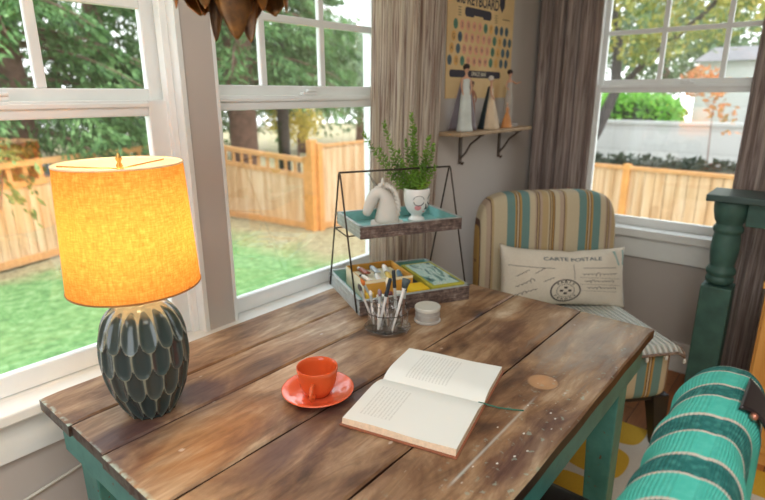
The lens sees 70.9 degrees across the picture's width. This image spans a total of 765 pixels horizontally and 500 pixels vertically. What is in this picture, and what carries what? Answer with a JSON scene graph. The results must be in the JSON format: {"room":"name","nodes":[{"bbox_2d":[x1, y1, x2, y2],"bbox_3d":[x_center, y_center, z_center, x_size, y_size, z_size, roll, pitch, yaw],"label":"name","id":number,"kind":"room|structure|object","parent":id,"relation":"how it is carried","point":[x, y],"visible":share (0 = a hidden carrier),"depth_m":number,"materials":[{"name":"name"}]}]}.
{"room":"home office","nodes":[
{"label":"home office","id":0,"kind":"room"},
{"bbox_2d":[0,0,541,499],"bbox_3d":[-0.648,-0.311,1.335,0.150,2.600,4.470,13,21,38],"label":"wall","id":1,"kind":"structure","parent":0,"point":[483,174],"depth_m":1.57,"materials":[{"name":"grey paint"}]},
{"bbox_2d":[0,412,63,466],"bbox_3d":[-0.475,0.302,1.588,0.018,0.100,1.800,13,21,38],"label":"trim","id":2,"kind":"structure","parent":1,"relation":"attached to","point":[20,439],"depth_m":1.21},
{"bbox_2d":[23,463,81,499],"bbox_3d":[-0.747,0.623,1.343,0.008,0.206,1.254,13,21,38],"label":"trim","id":3,"kind":"structure","parent":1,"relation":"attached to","point":[80,464],"depth_m":1.28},
{"bbox_2d":[0,0,204,402],"bbox_3d":[-0.815,-0.326,1.118,0.145,1.350,0.802,13,21,38],"label":"window","id":4,"kind":"structure","parent":1,"relation":"in","point":[160,102],"depth_m":1.32,"materials":[{"name":"white paint"}]},
{"bbox_2d":[0,283,332,428],"bbox_3d":[-0.477,0.241,1.572,0.075,0.026,1.840,13,21,38],"label":"trim","id":5,"kind":"structure","parent":1,"relation":"attached to","point":[17,409],"depth_m":1.27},
{"bbox_2d":[171,0,210,331],"bbox_3d":[-0.504,-0.406,1.362,0.007,1.334,0.014,13,21,38],"label":"trim","id":6,"kind":"structure","parent":1,"relation":"attached to","point":[175,12],"depth_m":1.41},
{"bbox_2d":[209,0,371,320],"bbox_3d":[-0.256,-0.514,1.761,0.145,1.350,0.763,13,21,38],"label":"window","id":7,"kind":"structure","parent":1,"relation":"in","point":[263,96],"depth_m":1.76,"materials":[{"name":"white paint"}]},
{"bbox_2d":[445,0,514,98],"bbox_3d":[0.444,-1.020,2.365,0.004,0.677,0.571,13,21,38],"label":"poster","id":8,"kind":"object","parent":1,"relation":"attached to","point":[479,33],"visible":1,"depth_m":2.38,"materials":[{"name":"paper"}]},
{"bbox_2d":[439,125,531,164],"bbox_3d":[0.480,-0.476,2.467,0.125,0.157,0.655,13,21,38],"label":"wall shelf","id":9,"kind":"object","parent":1,"relation":"attached to","point":[479,132],"visible":0.88,"depth_m":2.40,"materials":[{"name":"wood"}]},
{"bbox_2d":[448,64,476,131],"bbox_3d":[0.339,-0.639,2.258,0.101,0.271,0.100,9,18,28],"label":"figurine","id":10,"kind":"object","parent":9,"relation":"on","point":[463,115],"visible":1,"depth_m":2.24,"materials":[{"name":"white ceramic"}]},
{"bbox_2d":[472,81,476,112],"bbox_3d":[0.388,-0.631,2.349,0.055,0.206,0.044,-9,18,-29],"label":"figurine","id":11,"kind":"object","parent":9,"relation":"on","point":[473,91],"visible":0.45,"depth_m":2.34,"materials":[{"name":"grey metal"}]},
{"bbox_2d":[477,76,498,129],"bbox_3d":[0.477,-0.657,2.394,0.098,0.229,0.113,6,17,19],"label":"figurine","id":12,"kind":"object","parent":9,"relation":"on","point":[488,120],"visible":1,"depth_m":2.37,"materials":[{"name":"beige ceramic"}]},
{"bbox_2d":[501,102,511,127],"bbox_3d":[0.580,-0.630,2.504,0.056,0.116,0.045,-9,18,-29],"label":"figurine","id":13,"kind":"object","parent":9,"relation":"on","point":[506,122],"visible":1,"depth_m":2.50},
{"bbox_2d":[499,123,517,126],"bbox_3d":[0.609,-0.609,2.611,0.068,0.016,0.080,13,21,38],"label":"plinth block","id":14,"kind":"object","parent":9,"relation":"on","point":[513,124],"visible":0.26,"depth_m":2.59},
{"bbox_2d":[504,69,520,122],"bbox_3d":[0.621,-0.738,2.582,0.093,0.246,0.037,-11,19,-34],"label":"figurine","id":15,"kind":"object","parent":14,"relation":"on","point":[509,84],"visible":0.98,"depth_m":2.56,"materials":[{"name":"white ceramic"}]},
{"bbox_3d":[-0.270,-1.482,1.228,0.149,0.026,2.300,13,21,38],"label":"curtain rod","id":16,"kind":"object","parent":1,"relation":"attached to","visible":0},
{"bbox_2d":[369,0,446,262],"bbox_3d":[0.107,-0.440,1.964,0.131,2.453,0.464,13,21,38],"label":"curtain","id":17,"kind":"object","parent":16,"relation":"hanging from","point":[408,36],"visible":0.38,"depth_m":1.92,"materials":[{"name":"fabric"}]},
{"bbox_2d":[622,255,706,344],"bbox_3d":[2.176,-0.500,1.957,3.650,2.600,0.150,13,21,38],"label":"wall","id":18,"kind":"structure","parent":0,"point":[663,295],"depth_m":2.73,"materials":[{"name":"grey paint"}]},
{"bbox_2d":[614,234,709,268],"bbox_3d":[1.380,-0.002,2.681,0.990,0.109,0.020,13,21,38],"label":"trim","id":19,"kind":"structure","parent":18,"relation":"attached to","point":[694,256],"depth_m":2.66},
{"bbox_2d":[615,223,711,247],"bbox_3d":[1.380,-0.073,2.660,1.030,0.040,0.080,13,21,38],"label":"trim","id":20,"kind":"structure","parent":18,"relation":"attached to","point":[621,229],"depth_m":2.63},
{"bbox_2d":[586,0,763,236],"bbox_3d":[1.430,-0.743,2.533,0.870,1.350,0.145,13,21,38],"label":"window","id":21,"kind":"structure","parent":18,"relation":"in","point":[721,84],"depth_m":2.60,"materials":[{"name":"white paint"}]},
{"bbox_2d":[668,341,689,373],"bbox_3d":[2.191,0.704,2.185,3.486,0.160,0.014,13,21,38],"label":"baseboard","id":22,"kind":"structure","parent":18,"relation":"attached to","point":[676,364],"depth_m":2.73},
{"bbox_3d":[1.411,-1.739,2.099,1.535,0.026,0.091,13,21,38],"label":"curtain rod","id":23,"kind":"object","parent":18,"relation":"attached to","visible":0},
{"bbox_2d":[528,0,604,189],"bbox_3d":[0.932,-0.678,2.779,0.326,2.453,0.041,13,21,38],"label":"curtain","id":24,"kind":"object","parent":23,"relation":"hanging from","point":[570,31],"visible":0.51,"depth_m":2.74,"materials":[{"name":"beige fabric"}]},
{"bbox_2d":[720,16,764,371],"bbox_3d":[1.711,-0.499,2.153,0.466,2.453,0.045,13,21,38],"label":"curtain","id":25,"kind":"object","parent":23,"relation":"hanging from","point":[749,278],"visible":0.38,"depth_m":2.37,"materials":[{"name":"beige fabric"}]},
{"bbox_2d":[622,370,764,471],"bbox_3d":[0.751,1.287,0.652,3.800,0.100,4.770,13,21,38],"label":"floor","id":26,"kind":"structure","parent":0,"point":[634,413],"depth_m":2.45,"materials":[{"name":"brown wood"}]},
{"bbox_2d":[473,189,669,442],"bbox_3d":[0.781,0.266,2.285,0.656,0.954,0.657,-3,16,-8],"label":"armchair","id":27,"kind":"object","parent":26,"relation":"on","point":[568,220],"visible":0.38,"depth_m":2.38,"materials":[{"name":"fabric"}]},
{"bbox_2d":[555,304,685,363],"bbox_3d":[0.784,0.329,2.210,0.631,0.076,0.548,-3,16,-8],"label":"throw","id":28,"kind":"object","parent":27,"relation":"on","point":[660,345],"visible":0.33,"depth_m":2.17,"materials":[{"name":"white fabric"}]},
{"bbox_2d":[499,243,624,307],"bbox_3d":[0.790,0.115,2.351,0.598,0.302,0.141,-3,16,-8],"label":"lumbar pillow","id":29,"kind":"object","parent":28,"relation":"on","point":[583,277],"visible":0.95,"depth_m":2.30,"materials":[{"name":"beige fabric"}]},
{"bbox_2d":[553,421,764,499],"bbox_3d":[0.986,1.117,1.043,2.580,0.009,2.120,13,21,38],"label":"area rug","id":30,"kind":"object","parent":26,"relation":"on","point":[633,443],"visible":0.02,"depth_m":2.04,"materials":[{"name":"yellow carpet"}]},
{"bbox_2d":[39,283,653,499],"bbox_3d":[0.009,0.621,1.416,0.917,0.740,1.218,13,21,38],"label":"table","id":31,"kind":"object","parent":30,"relation":"on","point":[231,433],"visible":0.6,"depth_m":1.11,"materials":[{"name":"brown wood"}]},
{"bbox_2d":[48,152,200,420],"bbox_3d":[-0.474,0.075,1.036,0.240,0.522,0.240,-11,19,-33],"label":"table lamp","id":32,"kind":"object","parent":31,"relation":"on","point":[125,232],"visible":1,"depth_m":0.94,"materials":[{"name":"fabric"}]},
{"bbox_2d":[281,371,353,407],"bbox_3d":[-0.138,0.302,1.148,0.153,0.022,0.153,13,21,38],"label":"saucer","id":33,"kind":"object","parent":31,"relation":"on","point":[292,392],"visible":0.66,"depth_m":1.14,"materials":[{"name":"orange ceramic"}]},
{"bbox_2d":[296,356,337,401],"bbox_3d":[-0.134,0.276,1.134,0.087,0.066,0.100,-10,19,-30],"label":"coffee cup","id":34,"kind":"object","parent":33,"relation":"on","point":[317,375],"visible":1,"depth_m":1.12,"materials":[{"name":"orange ceramic"}]},
{"bbox_2d":[365,296,409,335],"bbox_3d":[0.014,0.178,1.466,0.126,0.082,0.126,13,21,38],"label":"pencil cup","id":35,"kind":"object","parent":31,"relation":"on","point":[386,331],"visible":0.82,"depth_m":1.44,"materials":[{"name":"metal"}]},
{"bbox_2d":[358,284,373,323],"bbox_3d":[-0.045,0.147,1.464,0.044,0.121,0.011,-4,16,-12],"label":"brush","id":36,"kind":"object","parent":35,"relation":"in","point":[359,285],"visible":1,"depth_m":1.46,"materials":[{"name":"wood"}]},
{"bbox_2d":[369,290,373,321],"bbox_3d":[-0.031,0.157,1.470,0.011,0.100,0.016,-15,22,-41],"label":"brush","id":37,"kind":"object","parent":35,"relation":"in","point":[370,291],"visible":0.99,"depth_m":1.47,"materials":[{"name":"wood"}]},
{"bbox_2d":[360,278,383,319],"bbox_3d":[-0.029,0.137,1.490,0.064,0.125,0.011,1,16,4],"label":"brush","id":38,"kind":"object","parent":35,"relation":"in","point":[361,280],"visible":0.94,"depth_m":1.48,"materials":[{"name":"wood"}]},
{"bbox_2d":[367,301,377,327],"bbox_3d":[-0.024,0.173,1.473,0.036,0.076,0.036,13,21,38],"label":"bottle","id":39,"kind":"object","parent":35,"relation":"on","point":[368,301],"depth_m":1.47,"materials":[{"name":"clear glass"}]},
{"bbox_2d":[371,307,384,333],"bbox_3d":[-0.012,0.183,1.438,0.036,0.076,0.036,13,21,38],"label":"bottle","id":40,"kind":"object","parent":35,"relation":"on","point":[372,331],"depth_m":1.44,"materials":[{"name":"clear glass"}]},
{"bbox_2d":[377,290,381,329],"bbox_3d":[-0.007,0.159,1.429,0.011,0.118,0.011,-8,18,-26],"label":"brush","id":41,"kind":"object","parent":35,"relation":"in","point":[379,291],"visible":0.97,"depth_m":1.42,"materials":[{"name":"wood"}]},
{"bbox_2d":[377,289,387,324],"bbox_3d":[0.001,0.155,1.456,0.029,0.109,0.011,0,16,0],"label":"brush","id":42,"kind":"object","parent":35,"relation":"in","point":[378,289],"visible":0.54,"depth_m":1.46,"materials":[{"name":"wood"}]},
{"bbox_2d":[377,296,389,323],"bbox_3d":[0.002,0.165,1.500,0.036,0.076,0.036,13,21,38],"label":"bottle","id":43,"kind":"object","parent":35,"relation":"on","point":[377,296],"depth_m":1.50,"materials":[{"name":"clear glass"}]},
{"bbox_2d":[378,278,391,329],"bbox_3d":[0.005,0.144,1.426,0.038,0.147,0.010,0,16,0],"label":"marker pen","id":44,"kind":"object","parent":35,"relation":"in","point":[386,294],"visible":1,"depth_m":1.42,"materials":[{"name":"white plastic"}]},
{"bbox_2d":[385,277,388,322],"bbox_3d":[0.015,0.139,1.462,0.011,0.138,0.015,-7,18,-23],"label":"brush","id":45,"kind":"object","parent":35,"relation":"in","point":[387,278],"visible":0.47,"depth_m":1.46,"materials":[{"name":"wood"}]},
{"bbox_2d":[381,303,393,329],"bbox_3d":[0.014,0.175,1.465,0.036,0.076,0.036,13,21,38],"label":"bottle","id":46,"kind":"object","parent":35,"relation":"on","point":[390,320],"depth_m":1.47,"materials":[{"name":"clear glass"}]},
{"bbox_2d":[385,307,398,334],"bbox_3d":[0.025,0.186,1.430,0.036,0.076,0.036,13,21,38],"label":"bottle","id":47,"kind":"object","parent":35,"relation":"on","point":[387,330],"depth_m":1.44,"materials":[{"name":"clear glass"}]},
{"bbox_2d":[392,270,397,320],"bbox_3d":[0.035,0.127,1.492,0.010,0.144,0.028,-8,18,-24],"label":"marker pen","id":48,"kind":"object","parent":35,"relation":"in","point":[393,271],"visible":0.91,"depth_m":1.48,"materials":[{"name":"white plastic"}]},
{"bbox_2d":[390,298,401,324],"bbox_3d":[0.040,0.168,1.492,0.036,0.076,0.036,13,21,38],"label":"bottle","id":49,"kind":"object","parent":35,"relation":"on","point":[391,298],"depth_m":1.49,"materials":[{"name":"clear glass"}]},
{"bbox_2d":[392,278,410,330],"bbox_3d":[0.049,0.144,1.429,0.051,0.145,0.023,-1,16,-3],"label":"makeup brush","id":50,"kind":"object","parent":35,"relation":"in","point":[405,282],"visible":1,"depth_m":1.41,"materials":[{"name":"white plastic"}]},
{"bbox_2d":[395,304,407,330],"bbox_3d":[0.051,0.178,1.457,0.036,0.076,0.036,13,21,38],"label":"bottle","id":51,"kind":"object","parent":35,"relation":"on","point":[397,304],"depth_m":1.46,"materials":[{"name":"clear glass"}]},
{"bbox_2d":[401,287,407,326],"bbox_3d":[0.058,0.149,1.457,0.022,0.121,0.011,-10,19,-30],"label":"brush","id":52,"kind":"object","parent":35,"relation":"in","point":[404,296],"visible":0.68,"depth_m":1.45,"materials":[{"name":"wood"}]},
{"bbox_2d":[328,165,469,315],"bbox_3d":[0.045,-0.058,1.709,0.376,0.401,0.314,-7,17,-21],"label":"tiered tray","id":53,"kind":"object","parent":31,"relation":"on","point":[437,219],"visible":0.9,"depth_m":1.64,"materials":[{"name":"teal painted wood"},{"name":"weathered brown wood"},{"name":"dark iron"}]},
{"bbox_2d":[365,292,373,298],"bbox_3d":[-0.038,0.149,1.624,0.026,0.038,0.026,13,21,38],"label":"paint pot","id":54,"kind":"object","parent":53,"relation":"on","point":[366,293],"visible":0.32,"depth_m":1.61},
{"bbox_2d":[346,260,412,298],"bbox_3d":[-0.013,0.097,1.757,0.165,0.064,0.175,-7,17,-21],"label":"wooden box","id":55,"kind":"object","parent":53,"relation":"in","point":[373,285],"visible":0.47,"depth_m":1.71,"materials":[{"name":"yellow wood"}]},
{"bbox_2d":[354,267,396,280],"bbox_3d":[-0.012,0.097,1.758,0.150,0.022,0.160,-7,17,-21],"label":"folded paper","id":56,"kind":"object","parent":55,"relation":"in","point":[382,274],"visible":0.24,"depth_m":1.78,"materials":[{"name":"beige paper"}]},
{"bbox_2d":[357,267,370,273],"bbox_3d":[-0.062,0.069,1.772,0.022,0.015,0.068,-10,19,-31],"label":"paint tube","id":57,"kind":"object","parent":56,"relation":"on","point":[360,269],"visible":1,"depth_m":1.76,"materials":[{"name":"pink plastic"}]},
{"bbox_2d":[359,274,372,280],"bbox_3d":[-0.051,0.090,1.697,0.022,0.015,0.068,-11,19,-33],"label":"paint tube","id":58,"kind":"object","parent":56,"relation":"on","point":[364,277],"visible":0.78,"depth_m":1.69,"materials":[{"name":"white plastic"}]},
{"bbox_2d":[369,265,380,272],"bbox_3d":[-0.027,0.065,1.785,0.022,0.015,0.068,-7,18,-23],"label":"paint tube","id":59,"kind":"object","parent":56,"relation":"on","point":[374,269],"visible":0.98,"depth_m":1.77,"materials":[{"name":"silver metal"}]},
{"bbox_2d":[374,272,381,279],"bbox_3d":[-0.016,0.086,1.711,0.022,0.015,0.068,-3,16,-10],"label":"paint tube","id":60,"kind":"object","parent":56,"relation":"on","point":[376,275],"visible":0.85,"depth_m":1.70,"materials":[{"name":"white plastic"}]},
{"bbox_2d":[382,264,388,271],"bbox_3d":[0.008,0.060,1.799,0.022,0.015,0.068,-3,16,-9],"label":"paint tube","id":61,"kind":"object","parent":56,"relation":"on","point":[384,267],"visible":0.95,"depth_m":1.79,"materials":[{"name":"white plastic"}]},
{"bbox_2d":[384,271,391,277],"bbox_3d":[0.019,0.082,1.725,0.022,0.015,0.068,-4,17,-13],"label":"paint tube","id":62,"kind":"object","parent":56,"relation":"on","point":[387,274],"visible":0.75,"depth_m":1.72,"materials":[{"name":"yellow plastic"}]},
{"bbox_2d":[396,269,402,276],"bbox_3d":[0.054,0.078,1.738,0.022,0.015,0.068,-2,16,-6],"label":"paint tube","id":63,"kind":"object","parent":56,"relation":"on","point":[398,272],"visible":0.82,"depth_m":1.73,"materials":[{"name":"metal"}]},
{"bbox_2d":[363,173,402,224],"bbox_3d":[0.002,-0.155,1.653,0.126,0.163,0.083,0,16,0],"label":"bust","id":64,"kind":"object","parent":53,"relation":"on","point":[389,205],"visible":0.87,"depth_m":1.63,"materials":[{"name":"white ceramic"}]},
{"bbox_2d":[336,204,462,239],"bbox_3d":[0.048,-0.094,1.689,0.357,0.038,0.401,13,21,38],"label":"tray","id":65,"kind":"object","parent":53,"relation":"on","point":[437,219],"depth_m":1.62,"materials":[{"name":"wood"}]},
{"bbox_2d":[404,187,429,220],"bbox_3d":[0.110,-0.148,1.731,0.084,0.106,0.085,-14,21,-40],"label":"planter","id":66,"kind":"object","parent":53,"relation":"on","point":[416,201],"visible":0.92,"depth_m":1.70,"materials":[{"name":"white ceramic"}]},
{"bbox_2d":[362,112,437,190],"bbox_3d":[0.055,-0.302,1.678,0.239,0.253,0.084,-3,16,-9],"label":"herb plant","id":67,"kind":"object","parent":66,"relation":"in","point":[411,181],"visible":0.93,"depth_m":1.70,"materials":[{"name":"green plant"}]},
{"bbox_2d":[407,282,429,292],"bbox_3d":[0.103,0.132,1.676,0.066,0.040,0.062,-7,17,-21],"label":"box","id":68,"kind":"object","parent":53,"relation":"on","point":[419,286],"visible":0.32,"depth_m":1.66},
{"bbox_2d":[401,261,463,288],"bbox_3d":[0.161,0.098,1.781,0.112,0.047,0.240,-7,17,-21],"label":"flat box","id":69,"kind":"object","parent":53,"relation":"in","point":[429,274],"visible":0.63,"depth_m":1.75,"materials":[{"name":"cardboard"}]},
{"bbox_2d":[414,301,440,325],"bbox_3d":[0.128,0.179,1.527,0.076,0.046,0.076,13,21,38],"label":"round tin","id":70,"kind":"object","parent":31,"relation":"on","point":[427,313],"visible":1,"depth_m":1.50,"materials":[{"name":"grey ceramic"}]},
{"bbox_2d":[339,348,523,459],"bbox_3d":[0.132,0.309,1.130,0.315,0.018,0.348,8,18,25],"label":"open book","id":71,"kind":"object","parent":31,"relation":"on","point":[432,402],"visible":1,"depth_m":1.10,"materials":[{"name":"white paper"}]},
{"bbox_2d":[540,483,588,499],"bbox_3d":[0.332,0.670,1.047,0.463,0.852,0.570,13,21,38],"label":"dining chair","id":72,"kind":"object","parent":30,"relation":"on","point":[554,492],"visible":0.04,"depth_m":1.28,"materials":[{"name":"black wood"}]},
{"bbox_2d":[616,366,764,499],"bbox_3d":[0.475,0.502,0.868,0.161,0.525,0.599,13,21,38],"label":"striped blanket","id":73,"kind":"object","parent":72,"relation":"on","point":[706,447],"visible":0.91,"depth_m":0.77,"materials":[{"name":"teal fabric"}]},
{"bbox_2d":[738,378,764,429],"bbox_3d":[0.596,0.271,0.849,0.056,0.081,0.124,13,21,38],"label":"leather strap","id":74,"kind":"object","parent":73,"relation":"on","point":[753,399],"visible":1,"depth_m":0.84,"materials":[{"name":"brown leather"}]},
{"bbox_2d":[684,187,764,382],"bbox_3d":[1.682,0.300,2.102,0.835,0.985,0.215,13,21,38],"label":"console table","id":75,"kind":"object","parent":26,"relation":"on","point":[733,208],"visible":0.8,"depth_m":2.21,"materials":[{"name":"teal wood"}]},
{"bbox_2d":[749,281,764,465],"bbox_3d":[1.619,0.492,1.908,0.540,0.725,0.175,13,21,38],"label":"base cabinet","id":76,"kind":"object","parent":26,"relation":"on","point":[757,367],"visible":0.38,"depth_m":1.98,"materials":[{"name":"orange wood"}]},
{"bbox_3d":[0.742,-1.307,-0.098,3.800,0.100,4.770,13,21,38],"label":"ceiling","id":77,"kind":"structure","parent":0,"visible":0},
{"bbox_2d":[174,0,287,42],"bbox_3d":[-0.231,-0.874,0.670,0.248,1.148,0.244,8,18,25],"label":"pendant lamp","id":78,"kind":"object","parent":77,"relation":"hanging from","point":[240,17],"visible":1,"depth_m":0.81,"materials":[{"name":"brown metal"}]},
{"label":"outside","id":79,"kind":"structure","parent":0,"visible":0},
{"bbox_2d":[0,122,364,373],"bbox_3d":[-1.504,-2.224,16.953,52.000,0.040,52.000,13,21,38],"label":"lawn","id":80,"kind":"structure","parent":79,"point":[37,322],"depth_m":7.96,"materials":[{"name":"green plant"}]},
{"bbox_2d":[0,121,43,172],"bbox_3d":[-7.971,-3.896,6.560,5.621,9.236,5.802,-14,21,-40],"label":"broadleaf tree","id":81,"kind":"object","parent":80,"relation":"on","point":[20,150],"visible":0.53,"depth_m":8.56,"materials":[{"name":"green plant"}]},
{"bbox_2d":[0,162,49,182],"bbox_3d":[-8.570,-1.330,11.011,1.800,1.630,4.200,10,19,31],"label":"parked car","id":82,"kind":"object","parent":80,"relation":"on","point":[46,173],"visible":0.02,"depth_m":11.55,"materials":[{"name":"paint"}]},
{"bbox_2d":[39,122,58,162],"bbox_3d":[-11.535,-6.680,11.387,9.001,12.447,7.959,12,20,36],"label":"conifer tree","id":83,"kind":"object","parent":80,"relation":"on","point":[43,151],"visible":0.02,"depth_m":15.06,"materials":[{"name":"green plant"}]},
{"bbox_2d":[0,145,148,271],"bbox_3d":[-5.906,-0.368,7.546,0.104,1.690,8.494,7,18,24],"label":"fence","id":84,"kind":"object","parent":80,"relation":"on","point":[23,241],"visible":0.19,"depth_m":8.38,"materials":[{"name":"brown wood"}]},
{"bbox_2d":[0,0,149,227],"bbox_3d":[-6.988,-4.873,9.014,6.814,9.742,6.424,-1,16,-3],"label":"conifer tree","id":85,"kind":"object","parent":80,"relation":"on","point":[25,133],"visible":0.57,"depth_m":9.24,"materials":[{"name":"green plant"}]},
{"bbox_2d":[13,0,229,159],"bbox_3d":[-7.671,-7.191,14.285,7.111,11.270,7.744,13,21,38],"label":"conifer tree","id":86,"kind":"object","parent":80,"relation":"on","point":[97,12],"visible":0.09,"depth_m":13.75,"materials":[{"name":"green plant"}]},
{"bbox_2d":[118,31,273,142],"bbox_3d":[-7.697,-7.138,22.396,6.786,6.471,6.656,-13,21,-38],"label":"broadleaf tree","id":87,"kind":"object","parent":80,"relation":"on","point":[223,115],"visible":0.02,"depth_m":22.50,"materials":[{"name":"green plant"}]},
{"bbox_2d":[125,0,363,164],"bbox_3d":[-3.617,-7.361,13.106,6.616,12.228,6.711,10,19,30],"label":"conifer tree","id":88,"kind":"object","parent":80,"relation":"on","point":[238,63],"visible":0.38,"depth_m":13.31,"materials":[{"name":"green plant"}]},
{"bbox_2d":[224,145,308,229],"bbox_3d":[-2.550,-1.347,11.053,2.704,1.600,0.101,10,19,31],"label":"fence","id":89,"kind":"object","parent":80,"relation":"on","point":[257,192],"visible":0.7,"depth_m":10.93,"materials":[{"name":"brown wood"}]},
{"bbox_2d":[215,0,363,170],"bbox_3d":[-2.735,-7.340,14.780,4.914,11.247,5.514,-2,16,-5],"label":"conifer tree","id":90,"kind":"object","parent":80,"relation":"on","point":[283,130],"visible":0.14,"depth_m":15.53,"materials":[{"name":"green plant"}]},
{"bbox_2d":[220,6,362,152],"bbox_3d":[-3.518,-7.620,24.058,8.011,6.447,7.278,13,21,38],"label":"broadleaf tree","id":91,"kind":"object","parent":80,"relation":"on","point":[301,149],"visible":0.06,"depth_m":23.76,"materials":[{"name":"green plant"}]},
{"bbox_2d":[260,108,325,172],"bbox_3d":[-2.755,-3.558,17.175,1.869,2.448,2.525,1,16,4],"label":"broadleaf tree","id":92,"kind":"object","parent":80,"relation":"on","point":[305,122],"visible":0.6,"depth_m":16.82,"materials":[{"name":"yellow plant"}]},
{"bbox_2d":[305,139,318,231],"bbox_3d":[-1.337,-1.218,10.305,0.150,1.760,0.150,13,21,38],"label":"gate post","id":93,"kind":"object","parent":80,"relation":"on","point":[311,156],"visible":1,"depth_m":10.24,"materials":[{"name":"brown wood"}]},
{"bbox_2d":[293,15,363,139],"bbox_3d":[-1.313,-8.953,28.025,8.322,6.790,7.526,13,21,38],"label":"broadleaf tree","id":94,"kind":"object","parent":80,"relation":"on","point":[359,130],"visible":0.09,"depth_m":28.24,"materials":[{"name":"green plant"}]},
{"bbox_2d":[316,140,364,230],"bbox_3d":[-0.703,-1.331,10.745,1.415,1.730,0.100,-14,21,-39],"label":"fence","id":95,"kind":"object","parent":80,"relation":"on","point":[332,158],"visible":0.55,"depth_m":10.57,"materials":[{"name":"brown wood"}]},
{"bbox_2d":[600,93,687,121],"bbox_3d":[5.252,-2.025,11.676,2.280,2.841,1.331,13,21,38],"label":"hedge","id":96,"kind":"object","parent":80,"relation":"on","point":[634,106],"visible":0.13,"depth_m":10.88,"materials":[{"name":"green plant"}]},
{"bbox_2d":[592,163,733,225],"bbox_3d":[3.608,-0.530,8.108,9.950,1.630,0.100,13,21,38],"label":"fence","id":97,"kind":"object","parent":80,"relation":"on","point":[619,180],"visible":0.13,"depth_m":7.69,"materials":[{"name":"brown wood"}]},
{"bbox_2d":[595,151,736,223],"bbox_3d":[4.513,-0.471,7.916,7.651,1.867,0.553,13,21,38],"label":"hedge","id":98,"kind":"object","parent":80,"relation":"on","point":[645,161],"visible":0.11,"depth_m":7.86,"materials":[{"name":"green plant"}]},
{"bbox_2d":[596,120,743,166],"bbox_3d":[6.643,-1.028,8.986,8.250,2.080,0.240,13,21,38],"label":"wall","id":99,"kind":"structure","parent":80,"relation":"on","point":[683,140],"depth_m":9.78,"materials":[{"name":"white paint"}]},
{"bbox_2d":[597,0,764,140],"bbox_3d":[4.635,-3.434,9.261,2.750,6.581,5.346,-13,21,-38],"label":"broadleaf tree","id":100,"kind":"object","parent":80,"relation":"on","point":[618,50],"visible":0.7,"depth_m":8.76,"materials":[{"name":"green plant"}]},
{"bbox_2d":[606,0,763,115],"bbox_3d":[9.034,-5.919,16.219,10.254,7.441,5.423,12,20,35],"label":"broadleaf tree","id":101,"kind":"object","parent":80,"relation":"on","point":[682,67],"visible":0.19,"depth_m":15.35,"materials":[{"name":"green plant"}]},
{"bbox_2d":[680,64,740,163],"bbox_3d":[5.058,-1.384,8.558,0.972,3.012,0.685,13,21,38],"label":"sapling","id":102,"kind":"object","parent":80,"relation":"on","point":[698,72],"visible":0.54,"depth_m":8.28,"materials":[{"name":"orange plant"}]},
{"bbox_2d":[691,45,758,122],"bbox_3d":[11.080,-2.262,10.465,8.500,3.600,4.400,13,21,38],"label":"house","id":103,"kind":"structure","parent":80,"relation":"on","point":[741,62],"depth_m":10.96,"materials":[{"name":"white"}]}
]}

